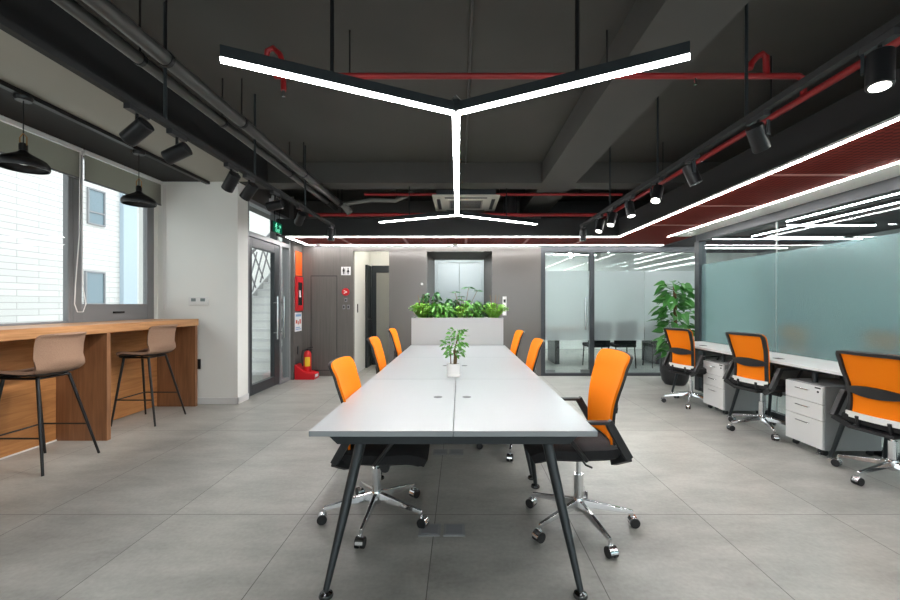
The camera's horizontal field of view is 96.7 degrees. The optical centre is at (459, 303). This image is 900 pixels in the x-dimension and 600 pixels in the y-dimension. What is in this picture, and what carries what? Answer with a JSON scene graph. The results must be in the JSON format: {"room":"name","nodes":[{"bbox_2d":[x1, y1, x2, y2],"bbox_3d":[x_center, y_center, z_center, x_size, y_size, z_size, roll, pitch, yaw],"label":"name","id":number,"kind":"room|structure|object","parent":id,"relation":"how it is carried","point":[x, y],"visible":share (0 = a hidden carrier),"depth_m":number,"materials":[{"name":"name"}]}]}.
{"room":"open-plan office","nodes":[
{"label":"open-plan office","id":0,"kind":"room"},
{"bbox_2d":[83,159,157,318],"bbox_3d":[-4.030,-0.280,1.325,0.200,3.160,8.250,0,0,0],"label":"wall","id":1,"kind":"structure","parent":0,"point":[140,208],"depth_m":5.15,"materials":[{"name":"white paint"}]},
{"bbox_2d":[0,174,71,325],"bbox_3d":[-3.960,-0.690,0.925,0.060,1.780,6.250,0,0,0],"label":"window","id":2,"kind":"structure","parent":1,"relation":"in","point":[67,180],"depth_m":4.01,"materials":[{"name":"grey metal"}]},
{"bbox_2d":[0,115,82,178],"bbox_3d":[-3.885,-1.427,0.940,0.070,0.315,6.300,0,0,0],"label":"roller blind","id":3,"kind":"object","parent":1,"relation":"attached to","point":[61,156],"visible":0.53,"depth_m":3.71,"materials":[{"name":"grey fabric"}]},
{"bbox_2d":[74,151,85,311],"bbox_3d":[-3.830,-0.728,4.035,0.009,1.623,0.128,0,0,0],"label":"blind cord","id":4,"kind":"object","parent":3,"relation":"hanging from","point":[80,151],"visible":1,"depth_m":4.03,"materials":[{"name":"white plastic"}]},
{"bbox_2d":[72,155,153,322],"bbox_3d":[-3.953,-0.690,4.595,0.075,1.780,1.090,0,0,0],"label":"window","id":5,"kind":"structure","parent":1,"relation":"in","point":[92,312],"depth_m":4.47,"materials":[{"name":"grey metal"}]},
{"bbox_2d":[81,150,162,205],"bbox_3d":[-3.885,-1.427,4.645,0.070,0.315,1.070,0,0,0],"label":"roller blind","id":6,"kind":"object","parent":5,"relation":"attached to","point":[101,171],"visible":0.86,"depth_m":4.50,"materials":[{"name":"grey fabric"}]},
{"bbox_2d":[252,233,269,374],"bbox_3d":[-3.950,-0.234,8.453,1.530,3.235,3.215,0,0,0],"label":"staircase","id":7,"kind":"structure","parent":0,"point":[261,294],"depth_m":8.21,"materials":[{"name":"white paint"}]},
{"bbox_2d":[251,189,301,379],"bbox_3d":[-2.950,-0.280,6.335,0.200,3.160,1.770,0,0,0],"label":"wall","id":8,"kind":"structure","parent":0,"point":[261,196],"depth_m":6.85,"materials":[{"name":"grey paint"}]},
{"bbox_2d":[248,199,290,395],"bbox_3d":[-2.926,-0.080,6.150,0.188,2.760,1.400,0,0,0],"label":"door","id":9,"kind":"structure","parent":8,"relation":"in","point":[280,252],"depth_m":6.34,"materials":[{"name":"grey metal"}]},
{"bbox_2d":[286,236,618,236],"bbox_3d":[-0.105,-1.050,6.220,5.190,0.023,0.040,0,0,0],"label":"linear light","id":10,"kind":"object","parent":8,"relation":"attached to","point":[286,236],"visible":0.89,"depth_m":6.20,"materials":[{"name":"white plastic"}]},
{"bbox_2d":[355,252,491,371],"bbox_3d":[-0.725,-0.100,8.010,2.610,2.800,1.380,0,0,0],"label":"wall","id":11,"kind":"structure","parent":0,"point":[362,259],"depth_m":7.68,"materials":[{"name":"white paint"}]},
{"bbox_2d":[365,265,371,367],"bbox_3d":[-1.880,0.250,8.320,0.099,2.100,0.360,0,0,0],"label":"door","id":12,"kind":"structure","parent":11,"relation":"in","point":[368,318],"depth_m":8.15,"materials":[{"name":"grey metal"}]},
{"bbox_2d":[372,266,388,364],"bbox_3d":[-1.490,0.240,8.575,0.800,2.120,0.050,0,0,0],"label":"door","id":13,"kind":"structure","parent":11,"relation":"in","point":[380,274],"depth_m":8.57,"materials":[{"name":"grey metal"}]},
{"bbox_2d":[435,260,483,316],"bbox_3d":[-0.015,0.215,7.930,0.970,2.170,0.120,0,0,0],"label":"door","id":14,"kind":"structure","parent":11,"relation":"in","point":[450,275],"depth_m":7.90,"materials":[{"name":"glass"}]},
{"bbox_2d":[0,349,899,599],"bbox_3d":[2.500,1.360,5.100,13.400,0.120,15.800,0,0,0],"label":"floor","id":15,"kind":"structure","parent":0,"point":[209,501],"depth_m":2.52,"materials":[{"name":"tile"}]},
{"bbox_2d":[0,332,99,476],"bbox_3d":[-3.385,0.766,3.255,0.488,1.072,0.488,0,0,0],"label":"bar stool","id":16,"kind":"object","parent":15,"relation":"on","point":[54,355],"visible":1,"depth_m":3.16,"materials":[{"name":"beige plastic"}]},
{"bbox_2d":[0,319,198,459],"bbox_3d":[-3.638,0.745,2.065,0.575,1.110,6.130,0,0,0],"label":"bar counter","id":17,"kind":"object","parent":15,"relation":"on","point":[96,381],"depth_m":3.80,"materials":[{"name":"brown wood"}]},
{"bbox_2d":[0,319,198,341],"bbox_3d":[-3.638,0.233,2.065,0.575,0.085,6.130,0,0,0],"label":"countertop","id":18,"kind":"structure","parent":17,"relation":"on","point":[18,332],"depth_m":3.69,"materials":[{"name":"brown wood"}]},
{"bbox_2d":[111,324,185,426],"bbox_3d":[-3.470,0.766,4.480,0.488,1.072,0.488,0,0,0],"label":"bar stool","id":19,"kind":"object","parent":15,"relation":"on","point":[161,338],"visible":1,"depth_m":4.36,"materials":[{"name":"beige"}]},
{"bbox_2d":[158,182,247,397],"bbox_3d":[-3.510,-0.145,5.325,1.240,2.890,0.250,0,0,0],"label":"wall pier","id":20,"kind":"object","parent":15,"relation":"on","point":[206,225],"visible":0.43,"depth_m":5.20,"materials":[{"name":"white paint"}]},
{"bbox_2d":[198,393,248,403],"bbox_3d":[-3.402,1.258,5.317,1.055,0.085,0.265,0,0,0],"label":"baseboard","id":21,"kind":"object","parent":20,"relation":"attached to","point":[245,397],"visible":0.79,"depth_m":5.18,"materials":[{"name":"white paint"}]},
{"bbox_2d":[295,363,318,379],"bbox_3d":[-2.668,1.171,6.980,0.344,0.257,0.240,0,0,0],"label":"stand","id":22,"kind":"object","parent":15,"relation":"on","point":[300,373],"visible":0.98,"depth_m":6.86,"materials":[{"name":"red"}]},
{"bbox_2d":[316,356,429,548],"bbox_3d":[-0.518,0.817,2.432,0.671,0.964,0.660,0,0,-2],"label":"office chair","id":23,"kind":"object","parent":15,"relation":"on","point":[343,370],"visible":0.66,"depth_m":2.33,"materials":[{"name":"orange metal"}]},
{"bbox_2d":[367,336,386,373],"bbox_3d":[-0.581,0.803,3.727,0.697,0.994,0.665,0,0,-4],"label":"office chair","id":24,"kind":"object","parent":15,"relation":"on","point":[374,341],"visible":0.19,"depth_m":3.74,"materials":[{"name":"orange plastic"}]},
{"bbox_2d":[387,328,401,357],"bbox_3d":[-0.614,0.798,4.825,0.671,1.004,0.674,0,0,-3],"label":"office chair","id":25,"kind":"object","parent":15,"relation":"on","point":[393,333],"visible":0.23,"depth_m":4.86,"materials":[{"name":"orange plastic"}]},
{"bbox_2d":[418,524,440,535],"bbox_3d":[-0.173,1.296,2.297,0.124,0.008,0.124,0,0,0],"label":"socket","id":26,"kind":"object","parent":15,"relation":"on","point":[430,529],"visible":0.81,"depth_m":2.28,"materials":[{"name":"grey"}]},
{"bbox_2d":[309,379,596,599],"bbox_3d":[-0.030,0.924,2.331,1.252,0.752,1.198,0,0,0],"label":"meeting table","id":27,"kind":"object","parent":15,"relation":"on","point":[381,411],"visible":0.88,"depth_m":1.92,"materials":[{"name":"grey laminate"}]},
{"bbox_2d":[443,524,464,535],"bbox_3d":[-0.033,1.296,2.297,0.124,0.008,0.124,0,0,0],"label":"socket","id":28,"kind":"object","parent":15,"relation":"on","point":[449,529],"visible":1,"depth_m":2.29,"materials":[{"name":"grey"}]},
{"bbox_2d":[371,357,540,479],"bbox_3d":[-0.030,0.924,3.532,1.252,0.752,1.198,0,0,0],"label":"meeting table","id":29,"kind":"object","parent":15,"relation":"on","point":[400,367],"visible":0.48,"depth_m":3.36,"materials":[{"name":"white laminate"}]},
{"bbox_2d":[439,327,468,376],"bbox_3d":[-0.043,0.364,3.047,0.213,0.371,0.227,0,0,36],"label":"potted plant","id":30,"kind":"object","parent":29,"relation":"on","point":[453,368],"visible":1,"depth_m":3.02,"materials":[{"name":"green plant"}]},
{"bbox_2d":[411,317,502,344],"bbox_3d":[-0.035,0.743,5.550,1.230,1.115,0.400,0,0,0],"label":"planter box","id":31,"kind":"object","parent":15,"relation":"on","point":[424,331],"visible":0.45,"depth_m":5.35,"materials":[{"name":"grey"}]},
{"bbox_2d":[410,295,430,317],"bbox_3d":[-0.529,0.057,5.514,0.371,0.358,0.299,0,0,-16],"label":"plant","id":32,"kind":"object","parent":31,"relation":"in","point":[420,312],"visible":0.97,"depth_m":5.47,"materials":[{"name":"green plant"}]},
{"bbox_2d":[419,292,442,317],"bbox_3d":[-0.407,0.031,5.606,0.387,0.410,0.346,0,0,0],"label":"plant","id":33,"kind":"object","parent":31,"relation":"in","point":[437,296],"visible":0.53,"depth_m":5.56,"materials":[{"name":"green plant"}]},
{"bbox_2d":[428,302,454,317],"bbox_3d":[-0.254,0.121,5.510,0.387,0.302,0.346,0,0,0],"label":"plant","id":34,"kind":"object","parent":31,"relation":"in","point":[446,307],"visible":0.94,"depth_m":5.44,"materials":[{"name":"green plant"}]},
{"bbox_2d":[460,300,482,317],"bbox_3d":[0.161,0.095,5.532,0.360,0.302,0.311,0,0,0],"label":"plant","id":35,"kind":"object","parent":31,"relation":"in","point":[476,311],"visible":0.81,"depth_m":5.48,"materials":[{"name":"green plant"}]},
{"bbox_2d":[481,295,508,317],"bbox_3d":[0.480,0.057,5.516,0.387,0.358,0.258,0,0,-6],"label":"plant","id":36,"kind":"object","parent":31,"relation":"in","point":[496,311],"visible":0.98,"depth_m":5.47,"materials":[{"name":"green plant"}]},
{"bbox_2d":[398,345,516,356],"bbox_3d":[-0.030,0.924,4.733,1.252,0.752,1.198,0,0,0],"label":"meeting table","id":37,"kind":"object","parent":15,"relation":"on","point":[413,350],"visible":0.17,"depth_m":4.63,"materials":[{"name":"white laminate"}]},
{"bbox_2d":[476,338,544,460],"bbox_3d":[0.473,0.807,3.610,0.662,0.984,0.670,0,0,3],"label":"office chair","id":38,"kind":"object","parent":15,"relation":"on","point":[536,345],"visible":0.26,"depth_m":3.57,"materials":[{"name":"orange fabric"}]},
{"bbox_2d":[510,330,524,356],"bbox_3d":[0.512,0.807,4.795,0.668,0.984,0.665,0,0,0],"label":"office chair","id":39,"kind":"object","parent":15,"relation":"on","point":[518,335],"visible":0.15,"depth_m":4.83,"materials":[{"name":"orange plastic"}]},
{"bbox_2d":[524,348,640,558],"bbox_3d":[0.713,0.788,2.354,0.671,1.024,0.674,0,0,0],"label":"office chair","id":40,"kind":"object","parent":15,"relation":"on","point":[611,367],"visible":0.87,"depth_m":2.25,"materials":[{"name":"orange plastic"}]},
{"bbox_2d":[548,340,660,363],"bbox_3d":[3.200,0.925,9.000,2.600,0.750,1.000,0,0,0],"label":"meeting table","id":41,"kind":"object","parent":15,"relation":"on","point":[553,345],"visible":0.31,"depth_m":8.87,"materials":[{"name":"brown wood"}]},
{"bbox_2d":[610,340,635,367],"bbox_3d":[3.350,0.824,8.263,0.452,0.953,0.516,0,0,0],"label":"chair","id":42,"kind":"object","parent":15,"relation":"on","point":[617,343],"visible":0.35,"depth_m":8.08,"materials":[{"name":"plastic"}]},
{"bbox_2d":[646,280,694,385],"bbox_3d":[3.486,0.450,6.516,0.745,1.699,0.802,0,0,-27],"label":"potted plant","id":43,"kind":"object","parent":15,"relation":"on","point":[685,303],"visible":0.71,"depth_m":6.44,"materials":[{"name":"green plant"}]},
{"bbox_2d":[661,327,720,408],"bbox_3d":[3.017,0.802,5.223,0.658,0.994,0.672,0,0,-15],"label":"office chair","id":44,"kind":"object","parent":15,"relation":"on","point":[681,353],"visible":0.88,"depth_m":5.13,"materials":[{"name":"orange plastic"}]},
{"bbox_2d":[667,341,732,414],"bbox_3d":[3.325,0.923,5.277,0.540,0.754,1.245,0,0,0],"label":"office desk","id":45,"kind":"object","parent":15,"relation":"on","point":[708,348],"visible":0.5,"depth_m":5.24,"materials":[{"name":"laminate"}]},
{"bbox_2d":[703,359,765,413],"bbox_3d":[3.309,1.000,4.855,0.522,0.600,0.390,0,0,0],"label":"drawer pedestal","id":46,"kind":"object","parent":15,"relation":"on","point":[717,393],"visible":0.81,"depth_m":4.70,"materials":[{"name":"grey"}]},
{"bbox_2d":[722,331,802,440],"bbox_3d":[3.086,0.792,4.124,0.670,1.014,0.662,0,0,-11],"label":"office chair","id":47,"kind":"object","parent":15,"relation":"on","point":[750,363],"visible":0.92,"depth_m":4.04,"materials":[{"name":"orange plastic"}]},
{"bbox_2d":[723,351,875,455],"bbox_3d":[3.325,0.923,4.027,0.540,0.754,1.245,0,0,0],"label":"office desk","id":48,"kind":"object","parent":15,"relation":"on","point":[811,367],"visible":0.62,"depth_m":3.92,"materials":[{"name":"white laminate"}]},
{"bbox_2d":[786,378,881,455],"bbox_3d":[3.309,1.000,3.580,0.522,0.600,0.390,0,0,0],"label":"drawer pedestal","id":49,"kind":"object","parent":15,"relation":"on","point":[809,404],"visible":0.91,"depth_m":3.44,"materials":[{"name":"grey"}]},
{"bbox_2d":[820,369,887,459],"bbox_3d":[3.325,0.923,2.777,0.540,0.754,1.245,0,0,0],"label":"office desk","id":50,"kind":"object","parent":15,"relation":"on","point":[837,372],"visible":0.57,"depth_m":3.31,"materials":[{"name":"white laminate"}]},
{"bbox_2d":[829,350,899,485],"bbox_3d":[3.157,0.823,2.928,0.670,0.954,0.675,0,0,-10],"label":"office chair","id":51,"kind":"object","parent":15,"relation":"on","point":[872,380],"visible":1,"depth_m":2.91,"materials":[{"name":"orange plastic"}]},
{"bbox_2d":[75,0,899,219],"bbox_3d":[2.500,-1.960,5.100,13.400,0.200,15.800,0,0,0],"label":"ceiling","id":52,"kind":"structure","parent":0,"point":[388,36],"depth_m":3.12,"materials":[{"name":"paint"}]},
{"bbox_2d":[0,87,199,181],"bbox_3d":[-3.700,-1.725,1.200,0.860,0.270,8.000,0,0,0],"label":"beam","id":53,"kind":"structure","parent":52,"relation":"attached to","point":[37,117],"depth_m":3.82,"materials":[{"name":"black paint"}]},
{"bbox_2d":[0,79,209,183],"bbox_3d":[-3.275,-1.573,1.200,0.050,0.035,8.000,0,0,0],"label":"rail","id":54,"kind":"object","parent":53,"relation":"attached to","point":[3,84],"visible":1,"depth_m":3.51,"materials":[{"name":"black"}]},
{"bbox_2d":[0,93,50,174],"bbox_3d":[-3.275,-1.285,3.000,0.295,0.541,0.295,0,0,0],"label":"pendant lamp","id":55,"kind":"object","parent":54,"relation":"hanging from","point":[22,161],"visible":1,"depth_m":2.99,"materials":[{"name":"black"}]},
{"bbox_2d":[120,149,156,207],"bbox_3d":[-3.275,-1.285,4.080,0.295,0.541,0.295,0,0,0],"label":"pendant lamp","id":56,"kind":"object","parent":54,"relation":"hanging from","point":[137,198],"visible":1,"depth_m":4.05,"materials":[{"name":"black metal"}]},
{"bbox_2d":[0,29,247,181],"bbox_3d":[-2.945,-1.725,1.200,0.650,0.270,8.000,0,0,0],"label":"ceiling beam","id":57,"kind":"structure","parent":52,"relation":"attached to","point":[23,67],"depth_m":3.08,"materials":[{"name":"grey"}]},
{"bbox_2d":[0,0,267,182],"bbox_3d":[-2.560,-1.715,1.200,0.120,0.290,8.000,0,0,0],"label":"ceiling beam","id":58,"kind":"structure","parent":52,"relation":"attached to","point":[47,21],"depth_m":2.91,"materials":[{"name":"black paint"}]},
{"bbox_2d":[0,2,334,226],"bbox_3d":[-1.820,-1.480,1.875,0.040,0.760,7.750,0,0,0],"label":"track","id":59,"kind":"object","parent":52,"relation":"hanging from","point":[6,25],"visible":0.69,"depth_m":2.25,"materials":[{"name":"metal"}]},
{"bbox_2d":[119,103,154,146],"bbox_3d":[-1.820,-0.996,2.254,0.171,0.208,0.140,0,0,0],"label":"track spotlight","id":60,"kind":"object","parent":59,"relation":"hanging from","point":[140,128],"visible":1,"depth_m":2.22,"materials":[{"name":"black metal"}]},
{"bbox_2d":[161,128,192,164],"bbox_3d":[-1.820,-1.000,2.572,0.171,0.201,0.140,0,0,0],"label":"track spotlight","id":61,"kind":"object","parent":59,"relation":"hanging from","point":[180,151],"visible":1,"depth_m":2.54,"materials":[{"name":"black metal"}]},
{"bbox_2d":[221,162,240,192],"bbox_3d":[-1.820,-0.993,3.179,0.122,0.214,0.162,0,0,-43],"label":"track spotlight","id":62,"kind":"object","parent":59,"relation":"hanging from","point":[232,179],"visible":1,"depth_m":3.15,"materials":[{"name":"black plastic"}]},
{"bbox_2d":[239,174,258,201],"bbox_3d":[-1.820,-0.993,3.450,0.161,0.213,0.127,0,0,43],"label":"track spotlight","id":63,"kind":"object","parent":59,"relation":"hanging from","point":[250,189],"visible":1,"depth_m":3.42,"materials":[{"name":"black plastic"}]},
{"bbox_2d":[265,190,283,211],"bbox_3d":[-1.820,-1.005,3.935,0.164,0.189,0.140,0,0,0],"label":"track spotlight","id":64,"kind":"object","parent":59,"relation":"hanging from","point":[277,204],"visible":1,"depth_m":3.90,"materials":[{"name":"black plastic"}]},
{"bbox_2d":[51,0,337,210],"bbox_3d":[-1.960,-1.659,2.150,0.084,0.402,8.300,0,0,0],"label":"conduit","id":65,"kind":"object","parent":52,"relation":"hanging from","point":[72,7],"visible":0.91,"depth_m":2.61,"materials":[{"name":"grey"}]},
{"bbox_2d":[82,0,342,206],"bbox_3d":[-1.800,-1.655,2.000,0.099,0.410,8.000,0,0,0],"label":"conduit","id":66,"kind":"object","parent":52,"relation":"hanging from","point":[106,9],"visible":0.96,"depth_m":2.62,"materials":[{"name":"grey"}]},
{"bbox_2d":[341,190,412,214],"bbox_3d":[-1.235,-1.504,5.927,1.098,0.338,0.132,0,0,8],"label":"hose","id":67,"kind":"object","parent":66,"relation":"attached to","point":[345,206],"visible":0.88,"depth_m":5.89,"materials":[{"name":"grey"}]},
{"bbox_2d":[220,0,689,224],"bbox_3d":[-0.015,-1.500,3.788,2.233,0.721,3.931,0,0,0],"label":"pendant light","id":68,"kind":"object","parent":52,"relation":"hanging from","point":[680,52],"visible":0.92,"depth_m":2.09,"materials":[{"name":"grey metal"}]},
{"bbox_2d":[220,57,453,114],"bbox_3d":[-0.582,-1.142,2.130,1.195,0.006,0.044,0,0,-26],"label":"diffuser","id":69,"kind":"object","parent":68,"relation":"attached to","point":[241,62],"depth_m":2.08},
{"bbox_2d":[380,215,454,222],"bbox_3d":[-0.589,-1.142,5.374,1.143,0.006,0.044,0,0,22],"label":"diffuser","id":70,"kind":"object","parent":68,"relation":"attached to","point":[420,216],"depth_m":5.38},
{"bbox_2d":[452,115,459,215],"bbox_3d":[-0.032,-1.142,3.786,0.044,0.006,2.728,0,0,0],"label":"diffuser","id":71,"kind":"object","parent":68,"relation":"attached to","point":[455,118],"depth_m":3.11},
{"bbox_2d":[459,215,535,224],"bbox_3d":[0.535,-1.142,5.445,1.247,0.006,0.044,0,0,-27],"label":"diffuser","id":72,"kind":"object","parent":68,"relation":"attached to","point":[472,216],"depth_m":5.44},
{"bbox_2d":[458,53,689,114],"bbox_3d":[0.528,-1.142,2.118,1.196,0.006,0.044,0,0,27],"label":"diffuser","id":73,"kind":"object","parent":68,"relation":"attached to","point":[672,58],"depth_m":2.06,"materials":[{"name":"plastic"}]},
{"bbox_2d":[309,213,606,216],"bbox_3d":[0.005,-1.597,6.100,4.610,0.525,0.050,0,0,0],"label":"pipe","id":74,"kind":"object","parent":52,"relation":"hanging from","point":[320,214],"visible":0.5,"depth_m":6.08,"materials":[{"name":"metal"}]},
{"bbox_2d":[432,189,499,210],"bbox_3d":[0.085,-1.646,6.030,0.950,0.308,0.900,0,0,0],"label":"air conditioner","id":75,"kind":"object","parent":52,"relation":"hanging from","point":[469,199],"visible":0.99,"depth_m":5.74,"materials":[{"name":"white plastic"}]},
{"bbox_2d":[449,200,482,208],"bbox_3d":[0.085,-1.499,6.030,0.500,0.006,0.500,0,0,0],"label":"grille","id":76,"kind":"object","parent":75,"relation":"attached to","point":[463,204],"depth_m":6.00,"materials":[{"name":"grey metal"}]},
{"bbox_2d":[465,0,473,163],"bbox_3d":[0.075,-1.848,1.620,0.018,0.018,7.240,0,0,0],"label":"conduit","id":77,"kind":"object","parent":52,"relation":"attached to","point":[472,1],"visible":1,"depth_m":3.01,"materials":[{"name":"grey"}]},
{"bbox_2d":[239,162,723,188],"bbox_3d":[2.550,-1.725,5.395,13.300,0.270,0.290,0,0,0],"label":"cross beam","id":78,"kind":"structure","parent":52,"relation":"attached to","point":[332,175],"depth_m":5.25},
{"bbox_2d":[364,189,622,197],"bbox_3d":[0.475,-1.685,5.700,3.670,0.350,0.037,0,0,0],"label":"pipe","id":79,"kind":"object","parent":52,"relation":"hanging from","point":[396,194],"visible":0.64,"depth_m":5.68,"materials":[{"name":"metal"}]},
{"bbox_2d":[499,189,524,216],"bbox_3d":[0.790,-1.585,6.164,0.380,0.530,0.289,0,0,0],"label":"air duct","id":80,"kind":"object","parent":52,"relation":"hanging from","point":[511,200],"visible":0.4,"depth_m":6.09,"materials":[{"name":"black"}]},
{"bbox_2d":[264,30,806,96],"bbox_3d":[0.508,-1.635,2.720,3.692,0.450,0.040,0,0,0],"label":"pipe","id":81,"kind":"object","parent":52,"relation":"hanging from","point":[766,74],"visible":0.8,"depth_m":2.70,"materials":[{"name":"metal"}]},
{"bbox_2d":[520,189,568,212],"bbox_3d":[1.300,-1.725,6.380,0.440,0.270,1.680,0,0,0],"label":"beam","id":82,"kind":"structure","parent":52,"relation":"attached to","point":[528,204],"depth_m":6.31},
{"bbox_2d":[542,0,749,182],"bbox_3d":[1.300,-1.725,1.225,0.440,0.270,8.050,0,0,0],"label":"beam","id":83,"kind":"structure","parent":52,"relation":"attached to","point":[605,109],"depth_m":2.91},
{"bbox_2d":[580,3,899,226],"bbox_3d":[1.740,-1.480,1.875,0.040,0.760,7.750,0,0,0],"label":"track","id":84,"kind":"object","parent":52,"relation":"hanging from","point":[852,51],"visible":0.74,"depth_m":2.42,"materials":[{"name":"metal"}]},
{"bbox_2d":[624,195,635,217],"bbox_3d":[1.738,-0.994,4.094,0.108,0.212,0.140,0,0,0],"label":"track spotlight","id":85,"kind":"object","parent":84,"relation":"hanging from","point":[629,205],"visible":1,"depth_m":4.06,"materials":[{"name":"black plastic"}]},
{"bbox_2d":[650,177,663,203],"bbox_3d":[1.738,-0.992,3.534,0.111,0.216,0.149,0,0,32],"label":"track spotlight","id":86,"kind":"object","parent":84,"relation":"hanging from","point":[656,194],"visible":1,"depth_m":3.51,"materials":[{"name":"black metal"}]},
{"bbox_2d":[682,154,702,186],"bbox_3d":[1.740,-0.993,3.000,0.118,0.215,0.130,0,0,-40],"label":"track spotlight","id":87,"kind":"object","parent":84,"relation":"hanging from","point":[691,173],"visible":1,"depth_m":2.96,"materials":[{"name":"black metal"}]},
{"bbox_2d":[745,110,770,153],"bbox_3d":[1.740,-0.993,2.336,0.118,0.215,0.159,0,0,40],"label":"track spotlight","id":88,"kind":"object","parent":84,"relation":"hanging from","point":[757,134],"visible":1,"depth_m":2.31,"materials":[{"name":"black plastic"}]},
{"bbox_2d":[859,27,899,92],"bbox_3d":[1.740,-0.994,1.657,0.106,0.211,0.140,0,0,0],"label":"track spotlight","id":89,"kind":"object","parent":84,"relation":"hanging from","point":[878,67],"visible":1,"depth_m":1.63,"materials":[{"name":"black metal"}]},
{"bbox_2d":[601,37,899,218],"bbox_3d":[2.335,-1.618,2.300,0.046,0.483,8.600,0,0,0],"label":"pipe","id":90,"kind":"object","parent":52,"relation":"hanging from","point":[855,66],"visible":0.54,"depth_m":2.92,"materials":[{"name":"metal"}]},
{"bbox_2d":[619,114,899,236],"bbox_3d":[2.470,-1.050,1.798,0.030,0.023,8.795,0,0,0],"label":"linear light","id":91,"kind":"object","parent":52,"relation":"attached to","point":[897,117],"visible":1,"depth_m":2.97,"materials":[{"name":"white plastic"}]},
{"bbox_2d":[667,160,899,236],"bbox_3d":[3.225,-1.050,1.800,0.030,0.023,8.800,0,0,0],"label":"linear light","id":92,"kind":"object","parent":52,"relation":"attached to","point":[896,162],"visible":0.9,"depth_m":3.73,"materials":[{"name":"white plastic"}]},
{"bbox_2d":[302,201,695,375],"bbox_3d":[0.725,-0.280,7.270,7.350,3.160,0.100,0,0,0],"label":"wall","id":93,"kind":"structure","parent":0,"point":[516,270],"depth_m":7.22,"materials":[{"name":"grey paint"}]},
{"bbox_2d":[295,276,302,310],"bbox_3d":[-2.829,-0.180,7.050,0.041,0.600,0.280,0,0,0],"label":"cabinet","id":94,"kind":"object","parent":93,"relation":"attached to","point":[298,280],"visible":1,"depth_m":6.97,"materials":[{"name":"red"}]},
{"bbox_2d":[311,276,336,370],"bbox_3d":[-2.455,0.344,7.218,0.474,1.712,0.005,0,0,0],"label":"door","id":95,"kind":"structure","parent":93,"relation":"in","point":[323,288],"depth_m":7.22,"materials":[{"name":"grey"}]},
{"bbox_2d":[541,246,694,375],"bbox_3d":[2.930,0.128,7.233,2.940,2.345,0.154,0,0,0],"label":"glass wall","id":96,"kind":"structure","parent":0,"point":[590,305],"depth_m":7.25,"materials":[{"name":"clear glass"}]},
{"bbox_2d":[545,253,756,348],"bbox_3d":[5.180,-0.280,9.510,7.640,3.160,4.380,0,0,0],"label":"wall","id":97,"kind":"structure","parent":0,"point":[602,261],"depth_m":11.60,"materials":[{"name":"white paint"}]},
{"bbox_2d":[338,174,856,244],"bbox_3d":[1.853,-1.047,3.818,3.870,0.008,9.480,0,0,-32],"label":"trim","id":98,"kind":"structure","parent":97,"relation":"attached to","point":[403,238],"depth_m":4.24,"materials":[{"name":"red"}]},
{"bbox_2d":[695,176,899,460],"bbox_3d":[3.625,0.128,1.745,0.110,2.345,8.690,0,0,0],"label":"glass wall","id":99,"kind":"structure","parent":0,"point":[817,302],"depth_m":4.13,"materials":[{"name":"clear glass"}]},
{"bbox_2d":[276,68,899,244],"bbox_3d":[0.415,-1.190,2.260,6.530,0.261,9.920,0,0,0],"label":"suspended ceiling","id":100,"kind":"structure","parent":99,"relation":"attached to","point":[860,110],"depth_m":4.06,"materials":[{"name":"black paint"}]},
{"bbox_2d":[291,120,899,244],"bbox_3d":[0.480,-1.053,2.180,6.280,0.012,9.760,0,0,0],"label":"strip light","id":101,"kind":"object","parent":99,"relation":"attached to","point":[879,147],"depth_m":3.97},
{"bbox_2d":[311,163,899,245],"bbox_3d":[0.480,-1.053,2.260,6.280,0.012,9.920,0,0,0],"label":"trim","id":102,"kind":"structure","parent":99,"relation":"attached to","point":[892,171],"depth_m":4.13,"materials":[{"name":"paint"}]},
{"bbox_2d":[706,194,899,252],"bbox_3d":[6.140,-1.510,4.450,4.920,0.060,14.300,0,0,0],"label":"ceiling","id":103,"kind":"structure","parent":0,"point":[886,218],"depth_m":7.95,"materials":[{"name":"black paint"}]},
{"bbox_2d":[716,236,875,238],"bbox_3d":[6.600,-1.325,8.000,3.400,0.061,0.026,0,0,0],"label":"linear light","id":104,"kind":"object","parent":103,"relation":"attached to","point":[724,237],"visible":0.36,"depth_m":7.99,"materials":[{"name":"white"}]},
{"bbox_2d":[751,198,899,236],"bbox_3d":[5.620,-1.325,4.100,0.018,0.061,7.200,0,0,0],"label":"linear light","id":105,"kind":"object","parent":103,"relation":"attached to","point":[894,201],"visible":1,"depth_m":5.93,"materials":[{"name":"white"}]},
{"bbox_2d":[787,222,875,225],"bbox_3d":[6.125,-1.325,6.600,1.450,0.061,0.028,0,0,0],"label":"linear light","id":106,"kind":"object","parent":103,"relation":"attached to","point":[788,223],"visible":0.96,"depth_m":6.59,"materials":[{"name":"white"}]},
{"bbox_2d":[786,191,899,221],"bbox_3d":[5.150,-1.325,3.400,0.026,0.061,5.800,0,0,0],"label":"linear light","id":107,"kind":"object","parent":103,"relation":"attached to","point":[895,193],"visible":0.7,"depth_m":5.30,"materials":[{"name":"white"}]},
{"bbox_2d":[757,228,899,255],"bbox_3d":[8.650,-0.280,4.450,0.100,3.160,14.300,0,0,0],"label":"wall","id":108,"kind":"structure","parent":0,"point":[893,231],"depth_m":9.39,"materials":[{"name":"grey paint"}]},
{"label":"outside","id":109,"kind":"structure","parent":0,"visible":0},
{"bbox_3d":[-8.100,1.475,8.000,7.800,0.250,36.000,0,0,0],"label":"trim","id":110,"kind":"structure","parent":109,"visible":0},
{"bbox_2d":[0,153,138,323],"bbox_3d":[-10.240,-3.050,8.000,0.720,9.300,32.000,0,0,0],"label":"building","id":111,"kind":"structure","parent":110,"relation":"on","point":[31,205],"depth_m":9.81,"materials":[{"name":"brick"}]},
{"bbox_2d":[249,211,281,292],"bbox_3d":[-5.050,-1.675,10.675,3.900,6.050,0.150,0,0,0],"label":"wall","id":112,"kind":"structure","parent":110,"relation":"on","point":[258,224],"depth_m":10.60,"materials":[{"name":"white paint"}]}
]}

